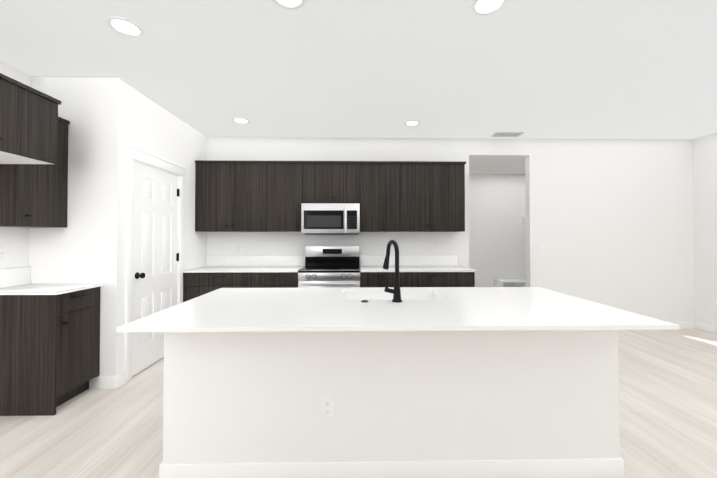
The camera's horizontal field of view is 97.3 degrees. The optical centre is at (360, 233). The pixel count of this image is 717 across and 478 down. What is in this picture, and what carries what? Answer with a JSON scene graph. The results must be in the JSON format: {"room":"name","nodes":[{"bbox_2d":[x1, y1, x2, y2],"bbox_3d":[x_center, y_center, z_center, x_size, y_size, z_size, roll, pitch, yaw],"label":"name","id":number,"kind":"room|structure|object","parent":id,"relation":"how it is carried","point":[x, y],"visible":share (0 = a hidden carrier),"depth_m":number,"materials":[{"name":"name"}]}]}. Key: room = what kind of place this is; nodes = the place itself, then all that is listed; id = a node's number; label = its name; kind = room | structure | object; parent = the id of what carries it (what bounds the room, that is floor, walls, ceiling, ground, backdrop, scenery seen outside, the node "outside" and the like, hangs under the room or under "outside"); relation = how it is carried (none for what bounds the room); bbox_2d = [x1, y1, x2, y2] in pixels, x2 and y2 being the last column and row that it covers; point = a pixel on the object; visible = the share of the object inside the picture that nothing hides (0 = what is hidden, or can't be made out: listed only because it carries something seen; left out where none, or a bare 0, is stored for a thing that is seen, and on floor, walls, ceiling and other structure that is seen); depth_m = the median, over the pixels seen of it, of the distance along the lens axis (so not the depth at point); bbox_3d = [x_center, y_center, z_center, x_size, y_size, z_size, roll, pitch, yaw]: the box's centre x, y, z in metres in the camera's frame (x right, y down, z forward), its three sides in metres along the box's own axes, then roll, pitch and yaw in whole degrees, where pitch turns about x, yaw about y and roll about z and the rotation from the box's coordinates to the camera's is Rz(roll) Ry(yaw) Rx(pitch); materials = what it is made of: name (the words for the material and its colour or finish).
{"room":"kitchen","nodes":[
{"label":"kitchen","id":0,"kind":"room"},
{"bbox_2d":[0,329,716,477],"bbox_3d":[1.009,1.393,1.394,8.103,0.102,9.627,0,-1,-1],"label":"floor","id":1,"kind":"structure","parent":0,"point":[667,403],"depth_m":2.24,"materials":[{"name":"beige wood"}]},
{"bbox_2d":[0,285,102,415],"bbox_3d":[-2.586,0.908,2.548,0.620,0.894,0.417,0,-1,-1],"label":"base cabinet","id":2,"kind":"object","parent":1,"relation":"on","point":[49,348],"depth_m":2.35,"materials":[{"name":"laminate"}]},
{"bbox_2d":[183,268,262,301],"bbox_3d":[-1.693,0.928,4.136,0.938,0.894,0.626,0,-1,-1],"label":"base cabinet","id":3,"kind":"object","parent":1,"relation":"on","point":[197,282],"depth_m":3.83,"materials":[{"name":"laminate"}]},
{"bbox_2d":[259,268,300,287],"bbox_3d":[-0.997,0.928,4.148,0.455,0.894,0.626,0,-1,-1],"label":"base cabinet","id":4,"kind":"object","parent":1,"relation":"on","point":[270,277],"depth_m":3.84,"materials":[{"name":"laminate"}]},
{"bbox_2d":[298,246,359,287],"bbox_3d":[-0.386,0.776,4.123,0.756,1.196,0.676,0,-1,-1],"label":"range","id":5,"kind":"object","parent":1,"relation":"on","point":[331,267],"visible":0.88,"depth_m":4.07,"materials":[{"name":"silver metal"}]},
{"bbox_2d":[360,264,394,286],"bbox_3d":[0.212,0.928,4.170,0.430,0.894,0.626,0,-1,-1],"label":"base cabinet","id":6,"kind":"object","parent":1,"relation":"on","point":[369,277],"depth_m":3.86,"materials":[{"name":"laminate"}]},
{"bbox_2d":[157,331,623,477],"bbox_3d":[0.178,0.903,2.130,2.527,0.894,0.831,0,-1,-1],"label":"kitchen island","id":7,"kind":"object","parent":1,"relation":"on","point":[445,382],"depth_m":1.73,"materials":[{"name":"white paint"}]},
{"bbox_2d":[117,287,678,331],"bbox_3d":[0.183,0.445,2.006,2.586,0.020,1.118,0,-1,-1],"label":"island countertop","id":8,"kind":"structure","parent":7,"relation":"on","point":[458,308],"depth_m":1.71,"materials":[{"name":"white stone"}]},
{"bbox_2d":[383,240,401,302],"bbox_3d":[0.208,0.239,2.087,0.115,0.391,0.233,0,-1,-1],"label":"faucet","id":9,"kind":"object","parent":8,"relation":"on","point":[396,292],"visible":1,"depth_m":1.99,"materials":[{"name":"black metal"}]},
{"bbox_2d":[345,291,440,298],"bbox_3d":[0.223,0.573,2.261,0.739,0.254,0.431,0,-1,-1],"label":"sink","id":10,"kind":"object","parent":8,"relation":"in","point":[348,294],"depth_m":2.46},
{"bbox_2d":[391,264,474,286],"bbox_3d":[0.916,0.928,4.182,0.978,0.894,0.626,0,-1,-1],"label":"base cabinet","id":11,"kind":"object","parent":1,"relation":"on","point":[411,275],"depth_m":3.88,"materials":[{"name":"laminate"}]},
{"bbox_2d":[495,279,525,286],"bbox_3d":[3.190,1.137,5.892,1.219,0.518,0.351,0,-1,-1],"label":"bench","id":12,"kind":"object","parent":1,"relation":"on","point":[510,282],"visible":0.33,"depth_m":5.87,"materials":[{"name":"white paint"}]},
{"bbox_2d":[0,61,716,387],"bbox_3d":[1.009,-0.030,1.411,8.001,2.743,9.525,0,-1,-1],"label":"wall","id":13,"kind":"structure","parent":0,"point":[629,225],"depth_m":4.52,"materials":[{"name":"white paint"}]},
{"bbox_2d":[0,248,6,262],"bbox_3d":[-2.894,0.182,2.544,0.007,0.124,0.079,0,-1,-1],"label":"electrical outlet plate","id":14,"kind":"object","parent":13,"relation":"attached to","point":[3,255],"depth_m":2.56,"materials":[{"name":"white plastic"}]},
{"bbox_2d":[0,73,63,164],"bbox_3d":[-2.568,-0.768,1.893,0.633,0.458,0.920,0,-1,-1],"label":"upper cabinet","id":15,"kind":"object","parent":13,"relation":"attached to","point":[30,123],"depth_m":2.16,"materials":[{"name":"laminate"}]},
{"bbox_2d":[0,119,69,227],"bbox_3d":[-2.732,-0.520,2.565,0.328,0.937,0.412,0,-1,-1],"label":"upper cabinet","id":16,"kind":"object","parent":13,"relation":"attached to","point":[33,196],"depth_m":2.50,"materials":[{"name":"laminate"}]},
{"bbox_2d":[124,144,185,382],"bbox_3d":[-2.173,0.282,3.344,0.182,2.167,0.978,0,-1,-1],"label":"pantry door","id":17,"kind":"structure","parent":13,"relation":"in","point":[154,234],"depth_m":3.23,"materials":[{"name":"white paint"}]},
{"bbox_2d":[195,160,266,231],"bbox_3d":[-1.700,-0.484,4.302,0.929,0.927,0.328,0,-1,-1],"label":"upper cabinet","id":18,"kind":"object","parent":13,"relation":"attached to","point":[231,196],"depth_m":4.14,"materials":[{"name":"laminate"}]},
{"bbox_2d":[237,244,242,251],"bbox_3d":[-1.697,0.210,4.455,0.079,0.124,0.007,0,-1,-1],"label":"electrical outlet plate","id":19,"kind":"object","parent":13,"relation":"attached to","point":[239,246],"depth_m":4.45,"materials":[{"name":"white plastic"}]},
{"bbox_2d":[267,161,302,231],"bbox_3d":[-1.003,-0.484,4.314,0.466,0.927,0.328,0,-1,-1],"label":"upper cabinet","id":20,"kind":"object","parent":13,"relation":"attached to","point":[272,196],"depth_m":4.15,"materials":[{"name":"laminate"}]},
{"bbox_2d":[303,161,362,203],"bbox_3d":[-0.389,-0.667,4.327,0.762,0.561,0.328,0,-1,-1],"label":"upper cabinet","id":21,"kind":"object","parent":13,"relation":"attached to","point":[323,181],"depth_m":4.16,"materials":[{"name":"laminate"}]},
{"bbox_2d":[301,203,359,234],"bbox_3d":[-0.388,-0.182,4.253,0.756,0.403,0.439,0,-1,-1],"label":"microwave","id":22,"kind":"object","parent":21,"relation":"attached to","point":[330,218],"visible":1,"depth_m":4.08,"materials":[{"name":"grey metal"}]},
{"bbox_2d":[360,161,394,231],"bbox_3d":[0.225,-0.483,4.336,0.466,0.927,0.328,0,-1,-1],"label":"upper cabinet","id":23,"kind":"object","parent":13,"relation":"attached to","point":[377,210],"depth_m":4.17,"materials":[{"name":"laminate"}]},
{"bbox_2d":[395,161,465,231],"bbox_3d":[0.923,-0.483,4.348,0.931,0.927,0.328,0,-1,-1],"label":"upper cabinet","id":24,"kind":"object","parent":13,"relation":"attached to","point":[430,195],"depth_m":4.18,"materials":[{"name":"laminate"}]},
{"bbox_2d":[522,217,525,224],"bbox_3d":[3.728,-0.231,6.064,1.206,0.159,0.089,0,-1,-1],"label":"hook rail","id":25,"kind":"object","parent":13,"relation":"attached to","point":[523,220],"visible":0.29,"depth_m":6.08,"materials":[{"name":"white paint"}]},
{"bbox_2d":[670,322,694,328],"bbox_3d":[3.624,1.329,4.534,2.368,0.102,0.014,0,-1,-1],"label":"baseboard","id":26,"kind":"structure","parent":13,"relation":"attached to","point":[682,325],"depth_m":4.55,"materials":[{"name":"white paint"}]},
{"bbox_2d":[695,322,716,334],"bbox_3d":[4.900,1.283,0.689,0.016,0.102,7.747,0,-1,-1],"label":"baseboard","id":27,"kind":"structure","parent":13,"relation":"attached to","point":[700,326],"depth_m":4.40,"materials":[{"name":"white paint"}]},
{"bbox_2d":[713,302,716,311],"bbox_3d":[4.840,1.009,4.286,0.007,0.124,0.079,0,-1,-1],"label":"electrical outlet plate","id":28,"kind":"object","parent":13,"relation":"attached to","point":[714,304],"depth_m":4.30,"materials":[{"name":"white plastic"}]},
{"bbox_2d":[0,0,716,138],"bbox_3d":[1.009,-1.452,1.428,8.103,0.102,9.627,0,-1,-1],"label":"ceiling","id":29,"kind":"structure","parent":0,"point":[588,69],"depth_m":2.57,"materials":[{"name":"grey paint"}]},
{"bbox_2d":[107,17,143,36],"bbox_3d":[-1.585,-1.388,2.131,0.201,0.008,0.201,0,-1,-1],"label":"recessed light","id":30,"kind":"object","parent":29,"relation":"in","point":[123,26],"visible":1,"depth_m":2.12,"materials":[{"name":"white paint"}]},
{"bbox_2d":[232,117,249,123],"bbox_3d":[-1.452,-1.368,3.843,0.201,0.008,0.201,0,-1,-1],"label":"recessed light","id":31,"kind":"object","parent":29,"relation":"in","point":[241,120],"visible":1,"depth_m":3.83,"materials":[{"name":"white paint"}]},
{"bbox_2d":[273,0,305,9],"bbox_3d":[-0.424,-1.392,1.859,0.201,0.008,0.201,0,-1,-1],"label":"recessed light","id":32,"kind":"object","parent":29,"relation":"in","point":[291,4],"visible":1,"depth_m":1.91,"materials":[{"name":"white paint"}]},
{"bbox_2d":[404,120,419,125],"bbox_3d":[0.647,-1.367,3.931,0.201,0.008,0.201,0,-1,-1],"label":"recessed light","id":33,"kind":"object","parent":29,"relation":"attached to","point":[412,123],"visible":1,"depth_m":3.93,"materials":[{"name":"white paint"}]},
{"bbox_2d":[472,0,506,15],"bbox_3d":[0.782,-1.391,1.914,0.201,0.008,0.201,0,-1,-1],"label":"recessed light","id":34,"kind":"object","parent":29,"relation":"in","point":[483,7],"visible":1,"depth_m":1.94,"materials":[{"name":"white paint"}]},
{"bbox_2d":[491,132,523,136],"bbox_3d":[2.034,-1.359,4.367,0.381,0.012,0.178,0,-1,-1],"label":"ceiling vent","id":35,"kind":"object","parent":29,"relation":"in","point":[506,134],"visible":0.96,"depth_m":4.33,"materials":[{"name":"grey metal"}]}
]}

